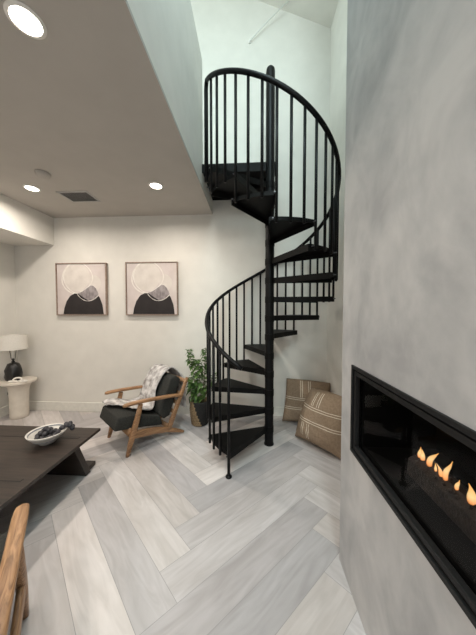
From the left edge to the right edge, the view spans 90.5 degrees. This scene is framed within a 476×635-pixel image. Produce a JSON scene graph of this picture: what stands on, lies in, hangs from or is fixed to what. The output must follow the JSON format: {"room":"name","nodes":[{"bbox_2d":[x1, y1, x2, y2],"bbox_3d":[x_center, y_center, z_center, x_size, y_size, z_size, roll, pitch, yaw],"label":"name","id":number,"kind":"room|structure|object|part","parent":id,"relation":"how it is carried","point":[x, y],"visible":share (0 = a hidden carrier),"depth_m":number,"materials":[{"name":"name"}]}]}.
{"room":"living room","nodes":[
{"label":"living room","id":0,"kind":"room"},
{"bbox_2d":[0,242,17,407],"bbox_3d":[-3.252,-2.129,0.140,0.100,7.000,6.040,0,2,3],"label":"wall","id":1,"kind":"structure","parent":0,"point":[8,320],"depth_m":3.09,"materials":[{"name":"white paint"}]},
{"bbox_2d":[0,405,8,417],"bbox_3d":[-3.195,1.309,0.241,0.016,0.122,6.024,0,2,3],"label":"baseboard","id":2,"kind":"structure","parent":1,"relation":"attached to","point":[4,411],"depth_m":3.05,"materials":[{"name":"white paint"}]},
{"bbox_2d":[0,194,53,245],"bbox_3d":[-2.920,-1.049,0.156,0.566,0.360,6.040,0,2,3],"label":"trim","id":3,"kind":"structure","parent":1,"relation":"attached to","point":[21,224],"depth_m":2.79,"materials":[{"name":"white paint"}]},
{"bbox_2d":[0,0,212,217],"bbox_3d":[-1.852,-1.236,0.087,2.706,0.020,6.040,0,2,3],"label":"ceiling","id":4,"kind":"structure","parent":0,"point":[85,104],"depth_m":1.52,"materials":[{"name":"paint"}]},
{"bbox_2d":[3,0,46,39],"bbox_3d":[-0.896,-1.253,0.998,0.140,0.006,0.140,0,2,3],"label":"recessed light","id":5,"kind":"object","parent":4,"relation":"in","point":[25,19],"visible":1,"depth_m":0.99,"materials":[{"name":"beige"}]},
{"bbox_2d":[23,185,40,191],"bbox_3d":[-2.073,-1.298,2.373,0.140,0.006,0.140,0,2,3],"label":"recessed light","id":6,"kind":"object","parent":4,"relation":"in","point":[28,187],"visible":1,"depth_m":2.37,"materials":[{"name":"beige"}]},
{"bbox_2d":[34,169,50,178],"bbox_3d":[-1.748,-1.278,2.115,0.116,0.030,0.116,0,2,3],"label":"smoke detector","id":7,"kind":"object","parent":4,"relation":"attached to","point":[41,173],"visible":1,"depth_m":2.09,"materials":[{"name":"paint"}]},
{"bbox_2d":[56,191,100,202],"bbox_3d":[-1.717,-1.304,2.553,0.330,0.006,0.240,0,2,3],"label":"ceiling vent","id":8,"kind":"object","parent":4,"relation":"in","point":[73,196],"visible":1,"depth_m":2.55,"materials":[{"name":"grey metal"}]},
{"bbox_2d":[148,182,162,189],"bbox_3d":[-0.809,-1.297,2.325,0.140,0.006,0.140,0,2,3],"label":"recessed light","id":9,"kind":"object","parent":4,"relation":"in","point":[155,185],"visible":1,"depth_m":2.31,"materials":[{"name":"beige"}]},
{"bbox_2d":[14,0,330,406],"bbox_3d":[-0.947,-2.225,3.079,4.360,7.000,0.100,0,2,3],"label":"wall","id":10,"kind":"structure","parent":0,"point":[72,358],"depth_m":3.04,"materials":[{"name":"white paint"}]},
{"bbox_2d":[55,262,107,314],"bbox_3d":[-2.076,-0.374,3.135,0.695,0.693,0.039,0,2,3],"label":"framed picture","id":11,"kind":"object","parent":10,"relation":"attached to","point":[81,288],"visible":1,"depth_m":3.12,"materials":[{"name":"paper"}]},
{"bbox_2d":[125,261,178,314],"bbox_3d":[-1.124,-0.375,3.079,0.693,0.693,0.039,0,2,3],"label":"framed picture","id":12,"kind":"object","parent":10,"relation":"attached to","point":[151,288],"visible":1,"depth_m":3.07,"materials":[{"name":"paper"}]},
{"bbox_2d":[29,401,283,416],"bbox_3d":[-0.951,1.214,3.134,4.160,0.122,0.016,0,2,3],"label":"baseboard","id":13,"kind":"structure","parent":10,"relation":"attached to","point":[33,405],"depth_m":3.20,"materials":[{"name":"white paint"}]},
{"bbox_2d":[145,0,202,163],"bbox_3d":[-0.578,-1.973,-0.312,0.120,1.058,5.440,0,2,3],"label":"wall","id":14,"kind":"structure","parent":0,"point":[173,20],"depth_m":1.73,"materials":[{"name":"white paint"}]},
{"bbox_2d":[127,0,212,211],"bbox_3d":[-1.852,-1.351,0.084,2.706,0.210,6.040,0,2,3],"label":"trim","id":15,"kind":"structure","parent":14,"relation":"attached to","point":[139,9],"depth_m":1.35,"materials":[{"name":"white paint"}]},
{"bbox_2d":[0,410,365,634],"bbox_3d":[-1.126,1.413,0.132,4.360,0.080,6.240,0,2,3],"label":"floor","id":16,"kind":"structure","parent":0,"point":[157,539],"depth_m":1.42,"materials":[{"name":"grey wood"}]},
{"bbox_2d":[0,503,28,634],"bbox_3d":[-0.987,1.034,0.671,0.546,0.652,0.782,-1,2,-36],"label":"lounge chair","id":17,"kind":"object","parent":16,"relation":"on","point":[13,570],"visible":1,"depth_m":0.90,"materials":[{"name":"brown wood"}]},
{"bbox_2d":[0,532,7,563],"bbox_3d":[-1.075,1.082,0.797,0.432,0.216,0.476,-1,2,-36],"label":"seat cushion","id":18,"kind":"object","parent":17,"relation":"on","point":[3,537],"depth_m":1.02,"materials":[{"name":"grey fabric"}]},
{"bbox_3d":[-0.772,1.233,0.798,0.028,0.233,0.594,-1,2,-36],"label":"rail","id":19,"kind":"part","parent":17,"relation":"part of","materials":[{"name":"brown wood"}]},
{"bbox_3d":[-0.919,1.113,0.999,0.036,0.471,0.167,-1,2,-36],"label":"leg","id":20,"kind":"part","parent":17,"relation":"part of","materials":[{"name":"brown wood"}]},
{"bbox_2d":[0,376,36,419],"bbox_3d":[-2.815,1.039,3.034,0.368,0.478,0.368,0,2,3],"label":"side table","id":21,"kind":"object","parent":16,"relation":"on","point":[18,392],"visible":0.91,"depth_m":2.96,"materials":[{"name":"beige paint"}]},
{"bbox_2d":[0,334,27,380],"bbox_3d":[-2.866,0.511,3.005,0.296,0.580,0.296,0,2,3],"label":"table lamp","id":22,"kind":"object","parent":21,"relation":"on","point":[8,342],"visible":0.98,"depth_m":2.95,"materials":[{"name":"white fabric"}]},
{"bbox_3d":[-2.866,0.312,2.999,0.296,0.182,0.296,0,2,3],"label":"lamp shade","id":23,"kind":"part","parent":22,"relation":"part of","materials":[{"name":"fabric"}]},
{"bbox_2d":[8,377,27,382],"bbox_3d":[-2.740,0.772,2.934,0.213,0.062,0.068,0,2,-10],"label":"ornament","id":24,"kind":"object","parent":21,"relation":"on","point":[13,380],"visible":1,"depth_m":2.92,"materials":[{"name":"white ceramic"}]},
{"bbox_2d":[0,425,99,509],"bbox_3d":[-1.798,1.153,1.503,1.140,0.351,1.245,0,2,3],"label":"coffee table","id":25,"kind":"object","parent":16,"relation":"on","point":[23,463],"visible":1,"depth_m":1.71,"materials":[{"name":"brown wood"}]},
{"bbox_2d":[25,423,67,445],"bbox_3d":[-1.481,0.923,1.832,0.260,0.089,0.260,0,2,3],"label":"serving bowl","id":26,"kind":"object","parent":25,"relation":"on","point":[29,436],"visible":0.74,"depth_m":1.80,"materials":[{"name":"white ceramic"}]},
{"bbox_2d":[34,421,74,439],"bbox_3d":[-1.438,0.888,1.855,0.256,0.094,0.157,-1,2,-27],"label":"bead garland","id":27,"kind":"object","parent":26,"relation":"in","point":[47,431],"visible":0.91,"depth_m":1.83},
{"bbox_3d":[-1.770,1.151,1.945,1.024,0.326,0.174,0,2,3],"label":"leg","id":28,"kind":"part","parent":25,"relation":"part of","materials":[{"name":"brown wood"}]},
{"bbox_2d":[100,372,187,457],"bbox_3d":[-1.012,0.971,2.579,0.546,0.652,0.782,2,3,43],"label":"lounge chair","id":29,"kind":"object","parent":16,"relation":"on","point":[124,418],"visible":0.92,"depth_m":2.44,"materials":[{"name":"brown wood"}]},
{"bbox_3d":[-1.345,1.061,2.586,0.036,0.471,0.167,2,3,43],"label":"leg","id":30,"kind":"part","parent":29,"relation":"part of","materials":[{"name":"brown wood"}]},
{"bbox_3d":[-1.197,0.827,2.735,0.056,0.090,0.633,2,3,43],"label":"armrest","id":31,"kind":"part","parent":29,"relation":"part of","materials":[{"name":"brown wood"}]},
{"bbox_2d":[100,405,161,430],"bbox_3d":[-1.118,1.027,2.470,0.432,0.216,0.476,2,3,43],"label":"seat cushion","id":32,"kind":"object","parent":29,"relation":"on","point":[118,418],"depth_m":2.34,"materials":[{"name":"grey fabric"}]},
{"bbox_3d":[-0.988,1.072,2.250,0.036,0.471,0.167,2,3,43],"label":"leg","id":33,"kind":"part","parent":29,"relation":"part of","materials":[{"name":"brown wood"}]},
{"bbox_2d":[102,363,185,409],"bbox_3d":[-1.004,0.819,2.624,0.437,0.507,0.798,2,3,43],"label":"throw blanket","id":34,"kind":"object","parent":29,"relation":"on","point":[155,373],"visible":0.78,"depth_m":2.68,"materials":[{"name":"fabric"}]},
{"bbox_3d":[-0.841,0.838,2.399,0.056,0.090,0.633,2,3,43],"label":"armrest","id":35,"kind":"part","parent":29,"relation":"part of","materials":[{"name":"brown wood"}]},
{"bbox_3d":[-0.815,1.179,2.437,0.028,0.233,0.594,2,3,43],"label":"rail","id":36,"kind":"part","parent":29,"relation":"part of","materials":[{"name":"brown wood"}]},
{"bbox_2d":[152,372,179,417],"bbox_3d":[-0.888,0.857,2.708,0.428,0.433,0.258,2,3,43],"label":"cushion","id":37,"kind":"object","parent":29,"relation":"on","point":[168,384],"depth_m":2.57,"materials":[{"name":"grey fabric"}]},
{"bbox_3d":[-0.766,0.710,2.831,0.466,0.045,0.030,2,3,43],"label":"rail","id":38,"kind":"part","parent":29,"relation":"part of","materials":[{"name":"brown wood"}]},
{"bbox_3d":[-0.664,0.946,2.590,0.030,0.546,0.288,2,3,43],"label":"post","id":39,"kind":"part","parent":29,"relation":"part of","materials":[{"name":"brown wood"}]},
{"bbox_2d":[189,397,208,426],"bbox_3d":[-0.462,1.122,2.860,0.260,0.324,0.250,0,2,3],"label":"basket","id":40,"kind":"object","parent":16,"relation":"on","point":[198,411],"visible":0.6,"depth_m":2.76,"materials":[{"name":"black wicker"}]},
{"bbox_2d":[185,348,216,402],"bbox_3d":[-0.431,0.713,2.825,0.415,0.701,0.245,0,2,-7],"label":"potted plant","id":41,"kind":"object","parent":40,"relation":"on","point":[196,387],"visible":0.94,"depth_m":2.79,"materials":[{"name":"green plant"}]},
{"bbox_2d":[202,65,340,478],"bbox_3d":[0.302,-0.572,2.364,1.327,3.742,1.296,0,2,3],"label":"spiral staircase","id":42,"kind":"structure","parent":16,"relation":"on","point":[251,188],"depth_m":2.14,"materials":[{"name":"black metal"}]},
{"bbox_3d":[-0.076,0.810,1.927,0.024,0.976,0.025,0,2,3],"label":"newel post","id":43,"kind":"part","parent":42,"relation":"part of","materials":[{"name":"black metal"}]},
{"bbox_3d":[0.025,-1.501,2.665,0.734,0.085,0.653,0,2,3],"label":"landing plate","id":44,"kind":"part","parent":42,"relation":"part of","materials":[{"name":"black metal"}]},
{"bbox_2d":[282,378,330,420],"bbox_3d":[0.834,1.021,2.854,0.594,0.524,0.259,0,2,7],"label":"pillow","id":45,"kind":"object","parent":16,"relation":"on","point":[297,390],"visible":0.52,"depth_m":2.81,"materials":[{"name":"brown fabric"}]},
{"bbox_2d":[295,387,341,459],"bbox_3d":[0.846,1.020,2.352,0.352,0.559,0.568,-2,3,-43],"label":"pillow","id":46,"kind":"object","parent":16,"relation":"on","point":[319,422],"visible":0.76,"depth_m":2.23,"materials":[{"name":"brown fabric"}]},
{"bbox_2d":[258,0,337,27],"bbox_3d":[-1.126,-4.397,-0.059,4.360,2.047,6.240,0,2,3],"label":"ceiling","id":47,"kind":"structure","parent":0,"point":[322,12],"depth_m":2.79,"materials":[{"name":"white paint"}]},
{"bbox_2d":[249,1,287,43],"bbox_3d":[0.365,-3.567,2.854,0.479,0.350,0.034,0,2,13],"label":"cord","id":48,"kind":"object","parent":47,"relation":"hanging from","point":[287,1],"visible":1,"depth_m":2.84,"materials":[{"name":"white"}]},
{"bbox_2d":[326,0,347,395],"bbox_3d":[1.124,-2.190,2.007,0.100,7.000,1.801,0,2,3],"label":"wall","id":49,"kind":"structure","parent":0,"point":[338,46],"depth_m":2.60,"materials":[{"name":"white paint"}]},
{"bbox_2d":[339,0,475,634],"bbox_3d":[0.667,-2.092,-0.965,0.465,7.000,4.289,0,2,3],"label":"wall","id":50,"kind":"structure","parent":0,"point":[409,281],"depth_m":0.75,"materials":[{"name":"grey paint"}]},
{"bbox_2d":[350,365,475,628],"bbox_3d":[0.683,0.467,0.179,0.388,0.418,1.907,0,2,3],"label":"gas fireplace","id":51,"kind":"object","parent":50,"relation":"in","point":[423,459],"visible":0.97,"depth_m":0.84,"materials":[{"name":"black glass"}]},
{"bbox_3d":[0.655,0.596,0.113,0.085,0.078,1.616,0,2,3],"label":"burner","id":52,"kind":"part","parent":51,"relation":"part of","materials":[{"name":"black metal"}]},
{"bbox_3d":[0.654,0.564,0.097,0.084,0.024,1.547,0,2,3],"label":"crushed glass","id":53,"kind":"part","parent":51,"relation":"part of","materials":[{"name":"black glass"}]}
]}

